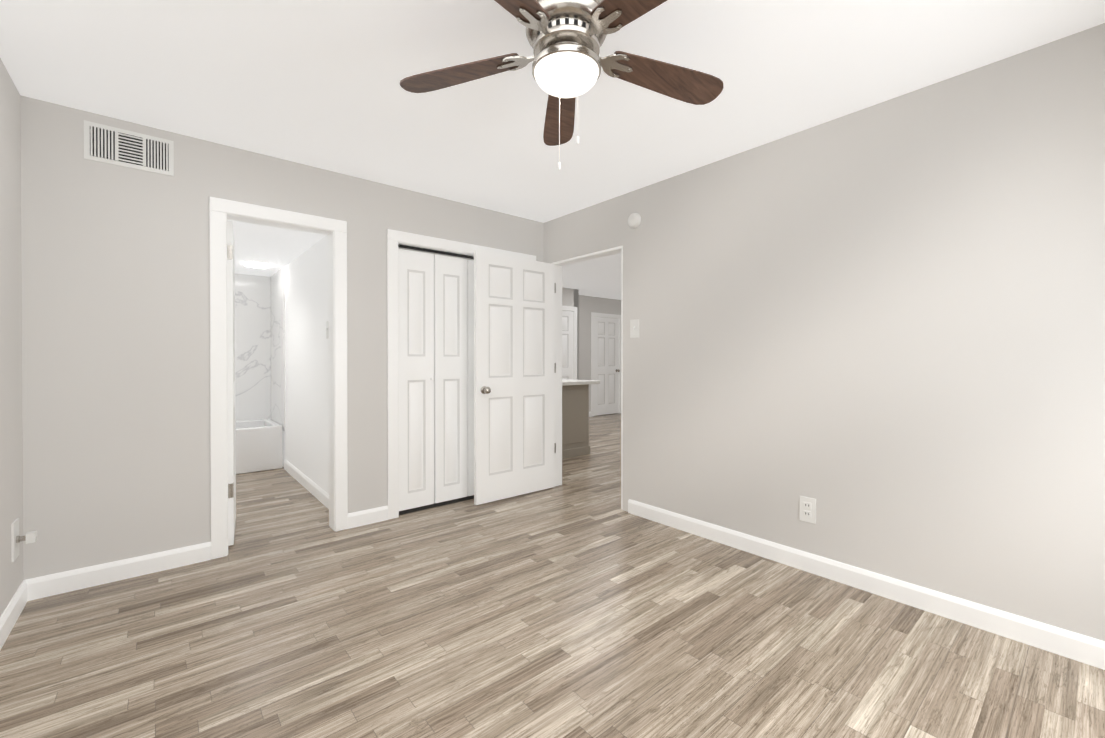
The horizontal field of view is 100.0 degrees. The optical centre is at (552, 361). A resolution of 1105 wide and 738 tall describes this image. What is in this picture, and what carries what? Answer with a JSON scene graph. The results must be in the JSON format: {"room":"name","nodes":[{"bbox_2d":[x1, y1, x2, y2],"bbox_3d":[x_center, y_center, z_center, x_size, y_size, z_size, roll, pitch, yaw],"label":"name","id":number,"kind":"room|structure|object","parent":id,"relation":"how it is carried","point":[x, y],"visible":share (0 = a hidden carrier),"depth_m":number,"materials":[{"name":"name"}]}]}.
{"room":"empty bedroom","nodes":[
{"label":"empty bedroom","id":0,"kind":"room"},
{"bbox_2d":[0,58,23,616],"bbox_3d":[-2.179,-0.058,1.692,0.120,2.440,7.640,0,0,-40],"label":"wall","id":1,"kind":"structure","parent":0,"point":[11,479],"depth_m":2.06,"materials":[{"name":"paint"}]},
{"bbox_2d":[0,578,31,649],"bbox_3d":[-1.147,1.117,0.581,0.015,0.102,4.360,0,0,-40],"label":"baseboard","id":2,"kind":"structure","parent":1,"relation":"attached to","point":[12,612],"depth_m":2.06,"materials":[{"name":"white wood"}]},
{"bbox_2d":[11,518,36,561],"bbox_3d":[-2.417,0.810,2.125,0.068,0.170,0.103,0,0,-40],"label":"outlet","id":3,"kind":"object","parent":1,"relation":"attached to","point":[28,537],"visible":1,"depth_m":2.11,"materials":[{"name":"white plastic"}]},
{"bbox_2d":[228,220,326,276],"bbox_3d":[-2.996,-1.030,3.928,1.520,0.060,2.920,0,0,-40],"label":"ceiling","id":4,"kind":"structure","parent":0,"point":[276,249],"depth_m":4.00,"materials":[{"name":"paint"}]},
{"bbox_2d":[243,262,269,267],"bbox_3d":[-3.058,-0.991,4.792,0.230,0.028,0.230,0,0,-40],"label":"recessed light","id":5,"kind":"object","parent":4,"relation":"in","point":[255,265],"visible":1,"depth_m":4.74,"materials":[{"name":"white"}]},
{"bbox_2d":[20,95,543,579],"bbox_3d":[-1.359,-0.067,3.326,3.480,2.440,0.120,0,0,-40],"label":"wall","id":6,"kind":"structure","parent":0,"point":[116,351],"depth_m":2.52,"materials":[{"name":"paint"}]},
{"bbox_2d":[32,542,210,599],"bbox_3d":[-2.264,1.107,2.482,0.700,0.102,0.015,0,0,-40],"label":"baseboard","id":7,"kind":"structure","parent":6,"relation":"attached to","point":[77,579],"depth_m":2.45,"materials":[{"name":"white wood"}]},
{"bbox_2d":[84,120,173,175],"bbox_3d":[-2.255,-1.135,2.478,0.355,0.195,0.012,0,0,-40],"label":"air vent","id":8,"kind":"object","parent":6,"relation":"in","point":[119,146],"visible":1,"depth_m":2.47,"materials":[{"name":"white plastic"}]},
{"bbox_2d":[227,220,235,545],"bbox_3d":[-2.189,0.135,3.094,0.110,2.015,0.592,0,0,-33],"label":"bathroom door","id":9,"kind":"structure","parent":6,"relation":"in","point":[231,382],"depth_m":2.88,"materials":[{"name":"white wood"}]},
{"bbox_2d":[209,197,347,559],"bbox_3d":[-1.749,0.097,2.998,0.760,2.115,0.154,0,0,-40],"label":"door frame","id":10,"kind":"structure","parent":6,"relation":"attached to","point":[222,212],"depth_m":2.87,"materials":[{"name":"white wood"}]},
{"bbox_2d":[348,506,387,528],"bbox_3d":[-1.308,1.102,3.288,0.280,0.102,0.015,0,0,-40],"label":"baseboard","id":11,"kind":"structure","parent":6,"relation":"attached to","point":[374,515],"depth_m":3.28,"materials":[{"name":"white wood"}]},
{"bbox_2d":[398,244,473,510],"bbox_3d":[-0.702,0.121,3.843,1.196,1.998,0.055,0,0,-40],"label":"bifold door","id":12,"kind":"structure","parent":6,"relation":"in","point":[436,363],"depth_m":3.66,"materials":[{"name":"white wood"}]},
{"bbox_2d":[387,229,535,519],"bbox_3d":[-0.716,0.092,3.860,1.370,2.115,0.140,0,0,-40],"label":"trim","id":13,"kind":"structure","parent":6,"relation":"attached to","point":[395,238],"depth_m":3.40,"materials":[{"name":"white wood"}]},
{"bbox_2d":[283,235,328,493],"bbox_3d":[-2.416,-0.074,4.501,0.100,2.440,3.040,0,0,-40],"label":"wall","id":14,"kind":"structure","parent":0,"point":[306,442],"depth_m":4.16,"materials":[{"name":"white paint"}]},
{"bbox_2d":[284,459,328,508],"bbox_3d":[-2.167,1.097,4.125,0.015,0.102,2.126,0,0,-40],"label":"baseboard","id":15,"kind":"structure","parent":14,"relation":"attached to","point":[307,483],"depth_m":4.11,"materials":[{"name":"white wood"}]},
{"bbox_2d":[326,321,328,338],"bbox_3d":[-1.770,-0.249,3.645,0.016,0.136,0.083,0,0,-40],"label":"bathroom light switch","id":16,"kind":"object","parent":14,"relation":"attached to","point":[327,329],"visible":0.83,"depth_m":3.65,"materials":[{"name":"white plastic"}]},
{"bbox_2d":[398,247,473,259],"bbox_3d":[-1.152,-0.073,4.429,1.740,2.440,0.100,0,0,-40],"label":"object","id":17,"kind":"structure","parent":0,"point":[435,253],"depth_m":4.39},
{"bbox_2d":[0,413,1104,737],"bbox_3d":[0.878,1.191,5.102,10.600,0.104,10.100,0,0,-40],"label":"floor","id":18,"kind":"structure","parent":0,"point":[578,603],"depth_m":1.90,"materials":[{"name":"beige laminate"}]},
{"bbox_2d":[236,419,282,473],"bbox_3d":[-3.685,0.915,4.759,1.480,0.460,0.742,0,0,-40],"label":"bathtub","id":19,"kind":"object","parent":18,"relation":"on","point":[259,445],"visible":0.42,"depth_m":4.83,"materials":[{"name":"white ceramic"}]},
{"bbox_2d":[562,379,599,458],"bbox_3d":[-0.061,0.690,5.700,1.100,0.900,0.730,0,0,-40],"label":"base cabinet","id":20,"kind":"object","parent":18,"relation":"on","point":[575,417],"visible":0.31,"depth_m":5.56,"materials":[{"name":"beige wood"}]},
{"bbox_2d":[0,0,1104,299],"bbox_3d":[0.878,-1.347,5.087,10.600,0.100,10.100,0,0,-40],"label":"ceiling","id":21,"kind":"structure","parent":0,"point":[312,82],"depth_m":2.08,"materials":[{"name":"paint"}]},
{"bbox_2d":[399,0,723,169],"bbox_3d":[0.074,-0.953,1.558,1.229,0.648,1.188,0,0,-40],"label":"ceiling fan","id":22,"kind":"object","parent":21,"relation":"hanging from","point":[566,39],"visible":1,"depth_m":1.59,"materials":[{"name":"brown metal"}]},
{"bbox_2d":[562,287,578,379],"bbox_3d":[-0.704,-0.091,7.567,2.990,2.440,0.120,0,0,-40],"label":"wall","id":23,"kind":"structure","parent":0,"point":[569,295],"depth_m":8.40,"materials":[{"name":"paint"}]},
{"bbox_2d":[562,311,572,378],"bbox_3d":[0.077,0.106,8.170,0.752,2.015,0.181,0,0,-40],"label":"hall door","id":24,"kind":"structure","parent":23,"relation":"in","point":[567,344],"depth_m":8.32,"materials":[{"name":"white wood"}]},
{"bbox_2d":[562,306,576,379],"bbox_3d":[0.053,0.068,8.198,0.930,2.115,0.140,0,0,-40],"label":"door frame","id":25,"kind":"structure","parent":23,"relation":"attached to","point":[570,308],"depth_m":8.40,"materials":[{"name":"white wood"}]},
{"bbox_2d":[574,290,578,368],"bbox_3d":[0.270,-0.097,8.637,0.120,2.440,0.500,0,0,-40],"label":"wall","id":26,"kind":"structure","parent":0,"point":[578,320],"depth_m":8.47,"materials":[{"name":"paint"}]},
{"bbox_2d":[579,295,620,411],"bbox_3d":[1.339,-0.104,9.945,3.440,2.440,0.120,0,0,-40],"label":"wall","id":27,"kind":"structure","parent":0,"point":[588,305],"depth_m":9.34,"materials":[{"name":"paint"}]},
{"bbox_2d":[591,312,620,416],"bbox_3d":[1.099,0.059,9.734,0.930,2.115,0.140,0,0,-40],"label":"door frame","id":28,"kind":"structure","parent":27,"relation":"attached to","point":[604,315],"depth_m":9.43,"materials":[{"name":"white wood"}]},
{"bbox_2d":[594,317,619,415],"bbox_3d":[1.123,0.098,9.706,0.752,2.015,0.181,0,0,-40],"label":"hall door","id":29,"kind":"structure","parent":27,"relation":"in","point":[606,362],"depth_m":9.69,"materials":[{"name":"white wood"}]},
{"bbox_2d":[544,23,1104,640],"bbox_3d":[1.144,-0.065,2.964,0.120,2.440,5.300,0,0,-40],"label":"wall","id":30,"kind":"structure","parent":0,"point":[876,331],"depth_m":2.23,"materials":[{"name":"paint"}]},
{"bbox_2d":[474,251,553,504],"bbox_3d":[-0.300,0.130,3.945,0.822,2.015,0.181,0,0,-40],"label":"entry door","id":31,"kind":"structure","parent":30,"relation":"in","point":[513,376],"depth_m":3.89,"materials":[{"name":"painted wood"},{"name":"nickel"}]},
{"bbox_2d":[552,245,622,509],"bbox_3d":[0.312,0.092,3.951,0.114,2.115,0.990,0,0,-40],"label":"door frame","id":32,"kind":"structure","parent":30,"relation":"attached to","point":[558,265],"depth_m":4.25,"materials":[{"name":"white wood"}]},
{"bbox_2d":[554,283,555,452],"bbox_3d":[0.018,0.060,4.238,0.032,1.555,0.003,0,0,-40],"label":"door hinges","id":33,"kind":"object","parent":32,"relation":"attached to","point":[554,367],"depth_m":4.24,"materials":[{"name":"silver metal"}]},
{"bbox_2d":[628,213,640,227],"bbox_3d":[0.608,-1.058,3.475,0.033,0.112,0.112,0,0,-40],"label":"smoke detector","id":34,"kind":"object","parent":30,"relation":"attached to","point":[634,220],"visible":1,"depth_m":3.46,"materials":[{"name":"white plastic"}]},
{"bbox_2d":[630,319,638,337],"bbox_3d":[0.615,-0.248,3.485,0.016,0.136,0.083,0,0,-40],"label":"bedroom light switch","id":35,"kind":"object","parent":30,"relation":"attached to","point":[634,328],"visible":1,"depth_m":3.49,"materials":[{"name":"white plastic"}]},
{"bbox_2d":[800,496,815,523],"bbox_3d":[1.407,0.817,2.557,0.009,0.136,0.083,0,0,-40],"label":"outlet","id":36,"kind":"object","parent":30,"relation":"attached to","point":[807,509],"visible":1,"depth_m":2.55,"materials":[{"name":"white plastic"}]},
{"bbox_2d":[628,499,1104,669],"bbox_3d":[1.652,1.108,2.264,0.015,0.102,3.325,0,0,-40],"label":"baseboard","id":37,"kind":"structure","parent":30,"relation":"attached to","point":[1048,638],"depth_m":2.21,"materials":[{"name":"white wood"}]},
{"bbox_3d":[-3.976,-0.077,5.095,1.520,2.440,0.120,0,0,-40],"label":"wall","id":38,"kind":"structure","parent":0,"visible":0},
{"bbox_2d":[235,267,284,430],"bbox_3d":[-3.681,-0.130,4.748,1.516,1.750,0.790,0,0,-40],"label":"wall","id":39,"kind":"structure","parent":38,"relation":"attached to","point":[259,347],"depth_m":5.38,"materials":[{"name":"stone"}]}
]}

